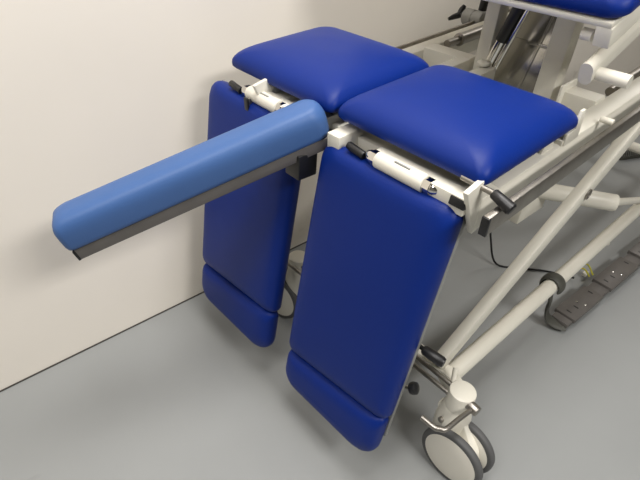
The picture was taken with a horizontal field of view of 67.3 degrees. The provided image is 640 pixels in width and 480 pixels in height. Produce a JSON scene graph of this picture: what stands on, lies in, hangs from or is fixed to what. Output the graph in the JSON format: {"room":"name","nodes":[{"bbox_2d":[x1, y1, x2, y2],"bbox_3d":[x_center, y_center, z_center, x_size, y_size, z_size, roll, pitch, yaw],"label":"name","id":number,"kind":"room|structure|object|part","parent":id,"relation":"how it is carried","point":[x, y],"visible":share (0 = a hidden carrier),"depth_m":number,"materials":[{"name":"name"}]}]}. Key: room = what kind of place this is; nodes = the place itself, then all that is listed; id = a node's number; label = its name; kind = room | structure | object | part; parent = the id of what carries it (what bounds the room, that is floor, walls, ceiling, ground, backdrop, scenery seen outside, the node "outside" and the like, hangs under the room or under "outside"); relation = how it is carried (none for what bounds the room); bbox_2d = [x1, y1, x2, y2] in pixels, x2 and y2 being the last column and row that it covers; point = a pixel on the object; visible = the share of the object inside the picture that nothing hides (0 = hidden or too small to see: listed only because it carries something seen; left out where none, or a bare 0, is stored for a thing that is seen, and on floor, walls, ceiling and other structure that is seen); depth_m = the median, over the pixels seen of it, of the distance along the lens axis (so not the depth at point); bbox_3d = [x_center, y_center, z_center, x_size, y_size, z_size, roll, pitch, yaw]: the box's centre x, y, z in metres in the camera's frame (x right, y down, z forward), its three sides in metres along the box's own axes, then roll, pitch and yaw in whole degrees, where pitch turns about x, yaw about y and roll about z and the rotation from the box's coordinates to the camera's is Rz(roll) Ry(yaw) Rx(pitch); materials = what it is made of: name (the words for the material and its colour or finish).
{"room":"examination room","nodes":[
{"label":"examination room","id":0,"kind":"room"},
{"bbox_2d":[0,96,639,479],"bbox_3d":[2.396,0.962,1.028,8.400,0.100,5.462,-26,47,-34],"label":"floor","id":1,"kind":"structure","parent":0,"point":[182,393],"depth_m":1.39,"materials":[{"name":"grey plastic"}]},
{"bbox_2d":[52,0,639,479],"bbox_3d":[0.697,-0.434,1.468,2.747,1.403,0.979,-26,47,-34],"label":"table","id":2,"kind":"object","parent":1,"relation":"on","point":[423,140],"visible":1,"depth_m":0.99,"materials":[{"name":"leather"}]},
{"bbox_2d":[52,99,328,250],"bbox_3d":[-0.242,-0.137,0.944,0.544,0.237,0.082,-11,40,-19],"label":"cushion","id":3,"kind":"object","parent":2,"relation":"on","point":[275,144],"depth_m":0.92,"materials":[{"name":"blue leather"}]},
{"bbox_2d":[202,263,278,346],"bbox_3d":[-0.249,0.184,1.424,0.062,0.157,0.342,-26,47,-34],"label":"cushion","id":4,"kind":"object","parent":2,"relation":"on","point":[258,324],"depth_m":1.37,"materials":[{"name":"blue leather"}]},
{"bbox_2d":[203,81,300,311],"bbox_3d":[-0.196,-0.089,1.256,0.118,0.554,0.350,-26,47,-34],"label":"cushion","id":5,"kind":"object","parent":2,"relation":"on","point":[248,231],"depth_m":1.21,"materials":[{"name":"blue leather"}]},
{"bbox_3d":[-0.111,-0.322,1.108,0.102,0.109,0.010,-26,47,-34],"label":"cheek plate","id":6,"kind":"part","parent":2,"relation":"part of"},
{"bbox_2d":[232,27,428,112],"bbox_3d":[0.022,-0.420,1.121,0.317,0.077,0.360,-26,47,-34],"label":"seat cushion","id":7,"kind":"object","parent":2,"relation":"on","point":[329,67],"depth_m":1.05,"materials":[{"name":"blue leather"}]},
{"bbox_2d":[286,349,388,450],"bbox_3d":[0.026,0.385,1.190,0.061,0.150,0.320,-26,47,-34],"label":"cushion","id":8,"kind":"object","parent":2,"relation":"on","point":[365,430],"depth_m":1.15,"materials":[{"name":"blue leather"}]},
{"bbox_3d":[0.106,0.221,1.324,0.013,0.013,0.620,-26,47,-34],"label":"brake rod","id":9,"kind":"part","parent":2,"relation":"part of","materials":[{"name":"metal"}]},
{"bbox_2d":[289,146,462,417],"bbox_3d":[0.078,0.115,1.024,0.120,0.568,0.328,-26,47,-34],"label":"cushion","id":10,"kind":"object","parent":2,"relation":"on","point":[381,245],"depth_m":0.96,"materials":[{"name":"blue leather"}]},
{"bbox_3d":[0.123,0.209,1.334,0.013,0.013,0.620,-26,47,-34],"label":"brake rod","id":11,"kind":"part","parent":2,"relation":"part of","materials":[{"name":"metal"}]},
{"bbox_3d":[0.589,-0.733,1.598,1.996,0.189,0.039,-26,47,-34],"label":"rail","id":12,"kind":"part","parent":2,"relation":"part of","materials":[{"name":"metal"}]},
{"bbox_3d":[0.201,0.318,1.031,0.028,0.029,0.026,-26,47,-34],"label":"knob","id":13,"kind":"part","parent":2,"relation":"part of","materials":[{"name":"black plastic"}]},
{"bbox_3d":[0.101,0.120,1.054,0.112,0.595,0.322,-26,47,-34],"label":"leg panel","id":14,"kind":"part","parent":2,"relation":"part of","materials":[{"name":"grey"}]},
{"bbox_3d":[0.221,0.231,0.977,0.069,0.026,0.024,28,43,28],"label":"release lever","id":15,"kind":"part","parent":2,"relation":"part of","materials":[{"name":"black plastic"}]},
{"bbox_3d":[0.301,0.400,1.092,0.146,0.025,0.053,-13,40,-22],"label":"brake lever","id":16,"kind":"part","parent":2,"relation":"part of","materials":[{"name":"metal"}]},
{"bbox_3d":[0.459,-0.746,1.582,0.061,0.048,0.041,-16,41,-24],"label":"wing knob","id":17,"kind":"part","parent":2,"relation":"part of","materials":[{"name":"black plastic"}]},
{"bbox_3d":[0.841,-0.616,1.475,2.048,0.227,0.558,-26,47,-34],"label":"frame","id":18,"kind":"part","parent":2,"relation":"part of","materials":[{"name":"white metal"}]},
{"bbox_2d":[338,65,577,184],"bbox_3d":[0.261,-0.247,0.916,0.317,0.077,0.340,-26,47,-34],"label":"seat cushion","id":19,"kind":"object","parent":2,"relation":"on","point":[478,129],"depth_m":0.85,"materials":[{"name":"blue leather"}]},
{"bbox_3d":[0.253,-0.084,0.756,0.010,0.012,0.072,-26,47,-34],"label":"tilt lever","id":20,"kind":"part","parent":2,"relation":"part of","materials":[{"name":"metal"}]},
{"bbox_3d":[0.258,-0.056,0.791,0.102,0.109,0.010,-26,47,-34],"label":"cheek plate","id":21,"kind":"part","parent":2,"relation":"part of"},
{"bbox_3d":[0.530,-0.772,1.541,0.032,0.072,0.028,-26,47,-34],"label":"clamp post","id":22,"kind":"part","parent":2,"relation":"part of","materials":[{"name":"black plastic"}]},
{"bbox_3d":[0.423,-0.495,1.199,0.045,0.310,0.038,-26,47,-34],"label":"post","id":23,"kind":"part","parent":2,"relation":"part of","materials":[{"name":"white metal"}]},
{"bbox_3d":[0.457,-0.482,1.135,0.012,0.233,0.076,-26,47,-34],"label":"strut rod","id":24,"kind":"part","parent":2,"relation":"part of","materials":[{"name":"silver metal"}]},
{"bbox_3d":[0.529,-0.500,1.182,0.079,0.251,0.157,-26,47,-34],"label":"plate","id":25,"kind":"part","parent":2,"relation":"part of","materials":[{"name":"grey metal"}]},
{"bbox_3d":[0.658,-0.130,1.585,0.170,0.070,0.100,-26,47,-34],"label":"lift motor","id":26,"kind":"part","parent":2,"relation":"part of","materials":[{"name":"beige metal"}]},
{"bbox_3d":[0.602,-0.040,1.235,0.776,0.605,0.031,-24,45,-32],"label":"scissor arm","id":27,"kind":"part","parent":2,"relation":"part of"},
{"bbox_3d":[0.867,-0.123,1.902,2.001,0.047,0.654,-26,47,-34],"label":"frame","id":28,"kind":"part","parent":2,"relation":"part of","materials":[{"name":"white metal"}]},
{"bbox_3d":[0.541,-0.410,1.098,0.045,0.310,0.048,-26,47,-34],"label":"post","id":29,"kind":"part","parent":2,"relation":"part of","materials":[{"name":"white metal"}]},
{"bbox_3d":[0.987,-0.458,1.252,1.990,0.195,0.041,-26,47,-34],"label":"rail","id":30,"kind":"part","parent":2,"relation":"part of","materials":[{"name":"metal"}]},
{"bbox_3d":[0.653,-0.788,1.158,0.920,0.380,0.593,-26,47,-34],"label":"frame","id":31,"kind":"part","parent":2,"relation":"part of","materials":[{"name":"white metal"}]},
{"bbox_2d":[554,285,603,323],"bbox_3d":[0.921,0.226,1.708,0.205,0.016,0.074,-24,45,-32],"label":"switch plate","id":32,"kind":"object","parent":2,"relation":"attached to","point":[578,304],"depth_m":1.69,"materials":[{"name":"grey metal"}]},
{"bbox_2d":[523,0,639,17],"bbox_3d":[0.642,-0.834,1.132,0.924,0.369,0.645,-26,47,-34],"label":"cushion","id":33,"kind":"object","parent":2,"relation":"on","point":[559,8],"depth_m":0.84,"materials":[{"name":"blue leather"}]},
{"bbox_3d":[0.739,-0.523,0.998,0.659,0.285,0.025,-26,47,-34],"label":"push handle","id":34,"kind":"part","parent":2,"relation":"part of","materials":[{"name":"white metal"}]},
{"bbox_2d":[592,257,638,291],"bbox_3d":[1.141,0.130,1.856,0.230,0.016,0.074,-24,45,-32],"label":"switch plate","id":35,"kind":"object","parent":2,"relation":"attached to","point":[607,280],"depth_m":1.84,"materials":[{"name":"grey metal"}]},
{"bbox_3d":[1.131,-0.142,1.747,0.596,0.241,0.026,-27,47,-34],"label":"actuator rod","id":36,"kind":"part","parent":2,"relation":"part of","materials":[{"name":"metal"}]},
{"bbox_2d":[627,242,639,257],"bbox_3d":[1.375,0.027,2.013,0.230,0.016,0.074,-24,45,-32],"label":"switch plate","id":37,"kind":"object","parent":2,"relation":"attached to","point":[634,252],"depth_m":1.97,"materials":[{"name":"grey metal"}]},
{"bbox_2d":[619,150,639,159],"bbox_3d":[1.841,-0.505,2.778,0.296,0.058,0.060,-9,39,-17],"label":"coiled cable","id":38,"kind":"object","parent":1,"relation":"on","point":[628,154],"visible":0.53,"depth_m":2.73,"materials":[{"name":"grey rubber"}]},
{"bbox_2d":[0,0,639,389],"bbox_3d":[0.693,-1.479,1.685,8.400,2.800,0.100,-26,47,-34],"label":"wall","id":39,"kind":"structure","parent":0,"point":[94,94],"depth_m":1.25,"materials":[{"name":"beige paint"}]},
{"bbox_2d":[0,95,605,391],"bbox_3d":[0.649,-0.342,2.499,8.200,0.004,0.003,-26,47,-34],"label":"trim","id":40,"kind":"structure","parent":39,"relation":"attached to","point":[605,95],"depth_m":1.50,"materials":[{"name":"grey"}]}
]}

